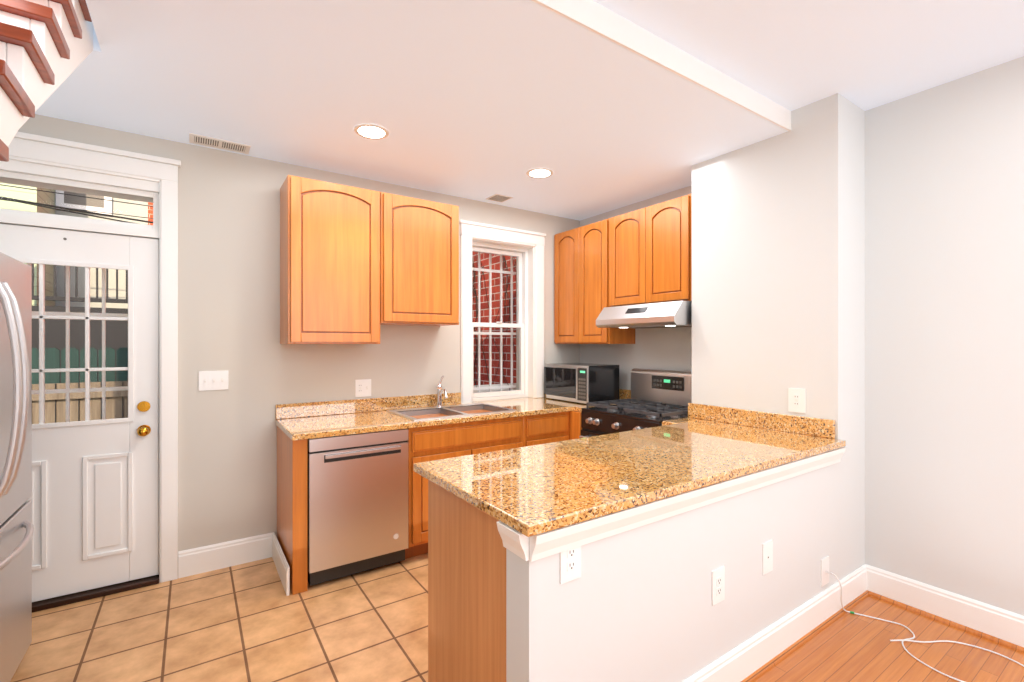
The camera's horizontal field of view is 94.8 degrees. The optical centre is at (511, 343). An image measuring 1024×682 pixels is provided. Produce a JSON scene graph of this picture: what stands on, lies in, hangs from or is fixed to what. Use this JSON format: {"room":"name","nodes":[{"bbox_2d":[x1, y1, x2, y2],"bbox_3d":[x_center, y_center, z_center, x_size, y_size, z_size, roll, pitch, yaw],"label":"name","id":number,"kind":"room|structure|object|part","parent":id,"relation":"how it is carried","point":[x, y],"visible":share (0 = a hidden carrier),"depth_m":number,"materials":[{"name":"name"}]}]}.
{"room":"kitchen","nodes":[
{"label":"kitchen","id":0,"kind":"room"},
{"bbox_2d":[10,553,427,681],"bbox_3d":[-0.556,1.454,2.447,5.170,0.060,2.470,0,0,-34],"label":"floor","id":1,"kind":"structure","parent":0,"point":[249,622],"depth_m":2.33,"materials":[{"name":"tile"}]},
{"bbox_2d":[0,252,33,681],"bbox_3d":[-2.218,0.534,1.593,0.819,1.780,0.900,0,0,-34],"label":"fridge","id":2,"kind":"object","parent":1,"relation":"on","point":[16,530],"visible":1,"depth_m":1.88,"materials":[{"name":"grey metal"}]},
{"bbox_2d":[32,574,158,612],"bbox_3d":[-2.470,1.410,2.612,0.830,0.028,0.130,0,0,-34],"label":"threshold","id":3,"kind":"object","parent":1,"relation":"on","point":[45,604],"visible":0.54,"depth_m":2.64,"materials":[{"name":"brown metal"}]},
{"bbox_2d":[308,429,407,585],"bbox_3d":[-1.078,0.988,3.108,0.596,0.872,0.612,0,0,-34],"label":"dishwasher","id":4,"kind":"object","parent":1,"relation":"on","point":[357,503],"visible":0.92,"depth_m":2.85,"materials":[{"name":"grey metal"}]},
{"bbox_2d":[399,416,530,558],"bbox_3d":[-0.440,0.985,3.564,0.956,0.878,0.629,0,0,-34],"label":"base cabinet","id":5,"kind":"object","parent":1,"relation":"on","point":[439,425],"depth_m":3.17,"materials":[{"name":"brown wood"}]},
{"bbox_2d":[275,396,634,439],"bbox_3d":[-0.250,0.526,3.625,2.736,0.035,0.740,0,0,-34],"label":"countertop","id":6,"kind":"structure","parent":5,"relation":"on","point":[347,423],"depth_m":3.19,"materials":[{"name":"beige stone"}]},
{"bbox_2d":[399,408,466,419],"bbox_3d":[-0.596,0.594,3.414,0.359,0.180,0.405,0,0,-34],"label":"sink","id":7,"kind":"object","parent":6,"relation":"in","point":[415,413],"depth_m":3.57,"materials":[{"name":"silver metal"}]},
{"bbox_2d":[435,376,450,407],"bbox_3d":[-0.532,0.378,3.665,0.078,0.249,0.230,0,0,-34],"label":"faucet","id":8,"kind":"object","parent":6,"relation":"on","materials":[{"name":"silver metal"}]},
{"bbox_2d":[451,404,510,415],"bbox_3d":[-0.274,0.594,3.633,0.360,0.180,0.405,0,0,-34],"label":"sink","id":9,"kind":"object","parent":6,"relation":"in","point":[470,409],"depth_m":3.80,"materials":[{"name":"silver metal"}]},
{"bbox_2d":[544,363,618,403],"bbox_3d":[0.615,0.346,4.226,0.375,0.321,0.580,0,0,-34],"label":"microwave","id":10,"kind":"object","parent":6,"relation":"on","point":[585,383],"visible":0.96,"depth_m":4.03,"materials":[{"name":"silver metal"}]},
{"bbox_2d":[428,483,505,681],"bbox_3d":[0.026,0.984,1.866,0.522,0.878,0.608,0,0,-34],"label":"base cabinet","id":11,"kind":"object","parent":1,"relation":"on","point":[467,553],"depth_m":1.69,"materials":[{"name":"laminate"}]},
{"bbox_2d":[414,419,845,536],"bbox_3d":[0.669,0.526,2.240,2.070,0.035,0.828,0,0,-34],"label":"countertop","id":12,"kind":"structure","parent":11,"relation":"on","point":[533,490],"depth_m":1.92,"materials":[{"name":"beige stone"}]},
{"bbox_2d":[531,412,566,445],"bbox_3d":[0.094,0.985,3.926,0.495,0.878,0.629,0,0,-34],"label":"base cabinet","id":13,"kind":"object","parent":1,"relation":"on","point":[550,428],"depth_m":3.69,"materials":[{"name":"brown wood"}]},
{"bbox_2d":[567,408,581,439],"bbox_3d":[0.589,0.985,4.196,0.707,0.878,0.738,0,0,-34],"label":"base cabinet","id":14,"kind":"object","parent":1,"relation":"on","point":[574,428],"depth_m":3.78,"materials":[{"name":"brown wood"}]},
{"bbox_2d":[579,368,691,437],"bbox_3d":[0.995,0.819,3.563,0.733,1.211,0.749,0,0,-34],"label":"range","id":15,"kind":"object","parent":1,"relation":"on","point":[657,395],"visible":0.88,"depth_m":3.60,"materials":[{"name":"grey metal"}]},
{"bbox_2d":[0,114,579,582],"bbox_3d":[-1.290,-1.176,3.530,5.170,5.200,0.334,0,0,-34],"label":"wall","id":16,"kind":"structure","parent":0,"point":[218,292],"depth_m":3.06,"materials":[{"name":"white paint"}]},
{"bbox_3d":[-2.477,-0.218,2.621,0.766,1.315,0.014,0,0,-34],"label":"door glass","id":17,"kind":"part","parent":16,"relation":"part of","materials":[{"name":"clear glass"}]},
{"bbox_2d":[0,224,158,601],"bbox_3d":[-2.451,0.382,2.584,0.822,2.015,0.126,0,0,-34],"label":"door","id":18,"kind":"structure","parent":16,"relation":"in","point":[94,498],"depth_m":2.67,"materials":[{"name":"white paint"}]},
{"bbox_2d":[27,263,127,421],"bbox_3d":[-2.633,0.383,2.855,0.910,2.022,0.030,0,0,-34],"label":"bar","id":19,"kind":"object","parent":18,"relation":"attached to","point":[103,389],"depth_m":2.85,"materials":[{"name":"white metal"}]},
{"bbox_3d":[-2.288,-0.018,2.667,0.384,1.130,0.082,0,0,-34],"label":"door knobs","id":20,"kind":"part","parent":18,"relation":"part of","materials":[{"name":"gold metal"}]},
{"bbox_2d":[0,160,158,238],"bbox_3d":[-2.533,0.224,2.708,0.910,2.400,0.300,0,0,-34],"label":"door frame","id":21,"kind":"structure","parent":16,"relation":"attached to","point":[15,166],"depth_m":2.64,"materials":[{"name":"white paint"}]},
{"bbox_2d":[0,170,158,229],"bbox_3d":[-2.480,-0.791,2.626,0.830,0.230,0.045,0,0,-34],"label":"window","id":22,"kind":"structure","parent":16,"relation":"in","point":[72,184],"depth_m":2.65,"materials":[{"name":"white paint"}]},
{"bbox_3d":[-2.457,0.159,2.558,1.078,2.530,0.034,0,0,-34],"label":"trim door casing","id":23,"kind":"part","parent":16,"relation":"part of","materials":[{"name":"white paint"}]},
{"bbox_2d":[199,371,227,390],"bbox_3d":[-1.876,0.233,2.962,0.158,0.120,0.016,0,0,-34],"label":"switch plate","id":24,"kind":"object","parent":16,"relation":"attached to","point":[213,380],"visible":1,"depth_m":2.96,"materials":[{"name":"white plastic"}]},
{"bbox_2d":[178,533,269,577],"bbox_3d":[-1.820,1.345,3.000,0.501,0.158,0.015,0,0,-34],"label":"baseboard","id":25,"kind":"structure","parent":16,"relation":"attached to","point":[194,561],"depth_m":2.99,"materials":[{"name":"white paint"}]},
{"bbox_2d":[270,532,289,595],"bbox_3d":[-1.434,1.345,2.909,0.015,0.158,0.599,0,0,-34],"label":"baseboard","id":26,"kind":"structure","parent":16,"relation":"attached to","point":[281,564],"depth_m":2.85,"materials":[{"name":"white paint"}]},
{"bbox_2d":[280,175,379,343],"bbox_3d":[-1.230,-0.521,3.203,0.583,1.050,0.339,0,0,-34],"label":"upper cabinet","id":27,"kind":"object","parent":16,"relation":"attached to","point":[329,262],"visible":1,"depth_m":3.05,"materials":[{"name":"brown wood"}]},
{"bbox_2d":[355,379,370,396],"bbox_3d":[-1.099,0.331,3.489,0.116,0.127,0.016,0,0,-34],"label":"outlet","id":28,"kind":"object","parent":16,"relation":"attached to","point":[362,387],"visible":1,"depth_m":3.49,"materials":[{"name":"white plastic"}]},
{"bbox_2d":[275,392,545,419],"bbox_3d":[-0.461,0.459,3.917,2.714,0.100,0.020,0,0,-34],"label":"backsplash","id":29,"kind":"structure","parent":16,"relation":"attached to","point":[383,404],"depth_m":3.45,"materials":[{"name":"beige stone"}]},
{"bbox_2d":[380,192,458,325],"bbox_3d":[-0.736,-0.594,3.538,0.603,0.905,0.339,0,0,-34],"label":"upper cabinet","id":30,"kind":"object","parent":16,"relation":"attached to","point":[419,262],"visible":1,"depth_m":3.38,"materials":[{"name":"brown wood"}]},
{"bbox_2d":[472,252,515,392],"bbox_3d":[-0.256,-0.186,4.481,0.710,1.420,0.028,0,0,-34],"label":"bar","id":31,"kind":"object","parent":16,"relation":"attached to","point":[490,333],"depth_m":4.52,"materials":[{"name":"white metal"}]},
{"bbox_3d":[-0.061,-0.262,4.184,0.904,1.538,0.032,0,0,-34],"label":"trim window casing","id":32,"kind":"part","parent":16,"relation":"part of","materials":[{"name":"white paint"}]},
{"bbox_2d":[35,0,787,220],"bbox_3d":[-0.694,-1.376,2.650,5.170,0.300,2.460,0,0,-34],"label":"ceiling","id":33,"kind":"structure","parent":0,"point":[480,100],"depth_m":2.34,"materials":[{"name":"white paint"}]},
{"bbox_2d":[189,133,250,153],"bbox_3d":[-1.786,-1.222,2.885,0.315,0.008,0.145,0,0,-34],"label":"ceiling vent","id":34,"kind":"object","parent":33,"relation":"in","point":[218,143],"visible":1,"depth_m":2.88,"materials":[{"name":"white metal"}]},
{"bbox_2d":[354,124,388,139],"bbox_3d":[-0.812,-1.222,2.727,0.200,0.005,0.200,0,0,-34],"label":"recessed light","id":35,"kind":"object","parent":33,"relation":"in","point":[372,131],"visible":1,"depth_m":2.72,"materials":[{"name":"white"}]},
{"bbox_2d":[486,194,512,202],"bbox_3d":[-0.107,-1.221,3.967,0.170,0.008,0.170,0,0,-34],"label":"ceiling vent","id":36,"kind":"object","parent":33,"relation":"in","point":[499,198],"visible":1,"depth_m":3.96,"materials":[{"name":"white metal"}]},
{"bbox_2d":[526,168,553,177],"bbox_3d":[0.200,-1.222,3.389,0.200,0.005,0.200,0,0,-34],"label":"recessed light","id":37,"kind":"object","parent":33,"relation":"in","point":[539,173],"visible":1,"depth_m":3.39,"materials":[{"name":"white"}]},
{"bbox_2d":[531,0,790,130],"bbox_3d":[0.291,-1.280,1.825,3.165,0.112,0.012,0,0,-34],"label":"beam","id":38,"kind":"structure","parent":33,"relation":"attached to","point":[600,20],"depth_m":2.08,"materials":[{"name":"white paint"}]},
{"bbox_2d":[506,463,837,681],"bbox_3d":[0.860,0.985,1.988,2.040,0.878,0.120,0,0,-34],"label":"wall","id":39,"kind":"structure","parent":0,"point":[633,605],"depth_m":1.74,"materials":[{"name":"white paint"}]},
{"bbox_2d":[560,546,580,583],"bbox_3d":[0.181,0.662,1.450,0.082,0.135,0.008,0,0,-34],"label":"electrical outlet","id":40,"kind":"object","parent":39,"relation":"attached to","point":[570,564],"visible":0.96,"depth_m":1.45,"materials":[{"name":"white plastic"}]},
{"bbox_2d":[496,447,845,561],"bbox_3d":[0.855,0.588,1.962,2.075,0.082,0.157,0,0,-34],"label":"crown molding","id":41,"kind":"structure","parent":39,"relation":"attached to","point":[538,546],"depth_m":1.61,"materials":[{"name":"white paint"}]},
{"bbox_2d":[712,566,724,605],"bbox_3d":[0.828,0.971,1.889,0.082,0.135,0.008,0,0,-34],"label":"electrical outlet","id":42,"kind":"object","parent":39,"relation":"attached to","point":[718,585],"visible":1,"depth_m":1.89,"materials":[{"name":"white plastic"}]},
{"bbox_2d":[762,540,772,574],"bbox_3d":[1.141,0.954,2.102,0.082,0.135,0.006,0,0,-34],"label":"wall plate","id":43,"kind":"object","parent":39,"relation":"attached to","point":[767,557],"visible":1,"depth_m":2.10,"materials":[{"name":"white plastic"}]},
{"bbox_2d":[682,564,873,681],"bbox_3d":[1.032,1.345,2.011,2.351,0.158,0.032,0,0,-34],"label":"baseboard","id":44,"kind":"structure","parent":39,"relation":"attached to","point":[760,654],"depth_m":2.18,"materials":[{"name":"white paint"}]},
{"bbox_2d":[821,556,828,586],"bbox_3d":[1.610,1.169,2.414,0.082,0.135,0.016,0,0,-34],"label":"wall plate","id":45,"kind":"object","parent":39,"relation":"attached to","point":[824,571],"visible":1,"depth_m":2.41,"materials":[{"name":"white plastic"}]},
{"bbox_2d":[692,93,864,579],"bbox_3d":[1.633,0.044,2.978,0.350,2.760,0.890,0,0,-34],"label":"wall","id":46,"kind":"structure","parent":0,"point":[778,266],"depth_m":2.71,"materials":[{"name":"white paint"}]},
{"bbox_2d":[686,403,834,438],"bbox_3d":[1.471,0.459,2.884,0.020,0.099,0.897,0,0,-34],"label":"backsplash","id":47,"kind":"structure","parent":46,"relation":"attached to","point":[804,425],"depth_m":2.81,"materials":[{"name":"beige stone"}]},
{"bbox_2d":[788,388,805,412],"bbox_3d":[1.619,0.324,2.679,0.008,0.135,0.090,0,0,-34],"label":"electrical outlet","id":48,"kind":"object","parent":46,"relation":"attached to","point":[796,400],"visible":1,"depth_m":2.67,"materials":[{"name":"white plastic"}]},
{"bbox_2d":[580,56,1023,615],"bbox_3d":[2.848,-0.076,1.766,0.300,3.000,7.300,0,0,-34],"label":"wall","id":49,"kind":"structure","parent":0,"point":[944,336],"depth_m":2.42,"materials":[{"name":"white paint"}]},
{"bbox_2d":[554,218,634,343],"bbox_3d":[0.736,-0.521,4.307,0.339,1.050,0.714,0,0,-34],"label":"upper cabinet","id":50,"kind":"object","parent":49,"relation":"attached to","point":[581,278],"visible":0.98,"depth_m":4.16,"materials":[{"name":"brown wood"}]},
{"bbox_2d":[619,389,630,398],"bbox_3d":[0.874,0.459,4.387,0.020,0.100,0.740,0,0,-34],"label":"backsplash","id":51,"kind":"structure","parent":49,"relation":"attached to","point":[623,393],"depth_m":4.18,"materials":[{"name":"beige stone"}]},
{"bbox_2d":[609,194,691,306],"bbox_3d":[1.157,-0.672,3.687,0.339,0.748,0.778,0,0,-34],"label":"upper cabinet","id":52,"kind":"object","parent":49,"relation":"attached to","point":[650,254],"visible":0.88,"depth_m":3.54,"materials":[{"name":"brown wood"}]},
{"bbox_2d":[596,301,691,328],"bbox_3d":[1.093,-0.209,3.630,0.504,0.169,0.749,0,0,-34],"label":"range hood","id":53,"kind":"object","parent":52,"relation":"attached to","point":[673,314],"visible":0.88,"depth_m":3.42,"materials":[{"name":"silver metal"}]},
{"bbox_2d":[874,567,1023,652],"bbox_3d":[3.302,1.345,0.798,0.032,0.158,4.589,0,0,-34],"label":"baseboard","id":54,"kind":"structure","parent":49,"relation":"attached to","point":[992,623],"depth_m":2.38,"materials":[{"name":"white paint"}]},
{"bbox_2d":[593,0,1023,110],"bbox_3d":[1.999,-1.431,-0.115,3.815,0.190,5.140,0,0,-34],"label":"ceiling","id":55,"kind":"structure","parent":0,"point":[792,55],"depth_m":2.08,"materials":[{"name":"white paint"}]},
{"bbox_2d":[754,596,1023,681],"bbox_3d":[1.509,1.454,-0.598,5.170,0.060,4.890,0,0,-34],"label":"floor","id":56,"kind":"structure","parent":0,"point":[847,647],"depth_m":2.16,"materials":[{"name":"brown wood"}]},
{"bbox_2d":[0,0,93,161],"bbox_3d":[-1.262,-0.012,0.356,1.045,2.872,3.210,0,0,-34],"label":"flight","id":57,"kind":"object","parent":56,"relation":"on","point":[46,48],"visible":0.9,"depth_m":1.28,"materials":[{"name":"white paint"}]},
{"bbox_2d":[828,571,1023,681],"bbox_3d":[1.964,1.294,2.196,0.386,0.259,0.737,0,0,-34],"label":"cord","id":58,"kind":"object","parent":56,"relation":"on","point":[902,640],"visible":1,"depth_m":2.24,"materials":[{"name":"white plastic"}]},
{"label":"outside","id":59,"kind":"structure","parent":0,"visible":0},
{"bbox_3d":[-5.305,1.774,9.298,20.000,0.200,13.680,0,0,-34],"label":"ground","id":60,"kind":"structure","parent":59,"visible":0},
{"bbox_2d":[0,183,152,308],"bbox_3d":[-9.146,-2.951,8.282,12.500,9.250,7.050,0,0,-34],"label":"buildings","id":61,"kind":"structure","parent":60,"relation":"on","point":[85,203],"depth_m":7.05,"materials":[{"name":"beige"}]},
{"bbox_2d":[32,264,127,382],"bbox_3d":[-5.570,0.124,6.750,5.100,3.100,1.600,0,0,-34],"label":"deck","id":62,"kind":"object","parent":60,"relation":"on","point":[55,337],"depth_m":5.90,"materials":[{"name":"black"}]},
{"bbox_2d":[32,348,127,423],"bbox_3d":[-5.064,0.659,4.489,7.000,2.030,0.170,0,0,-34],"label":"fence","id":63,"kind":"object","parent":60,"relation":"on","point":[116,402],"depth_m":4.87,"materials":[{"name":"brown wood"}]},
{"bbox_2d":[472,251,515,401],"bbox_3d":[-2.710,-2.451,8.279,2.750,8.250,9.080,0,0,-34],"label":"brick","id":64,"kind":"object","parent":60,"relation":"on","point":[506,318],"depth_m":6.33,"materials":[{"name":"red brick"}]},
{"bbox_2d":[0,184,152,223],"bbox_3d":[-6.585,-1.901,5.395,7.502,0.867,0.514,0,0,-34],"label":"wires","id":65,"kind":"object","parent":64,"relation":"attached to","point":[38,204],"depth_m":6.07,"materials":[{"name":"black"}]}
]}

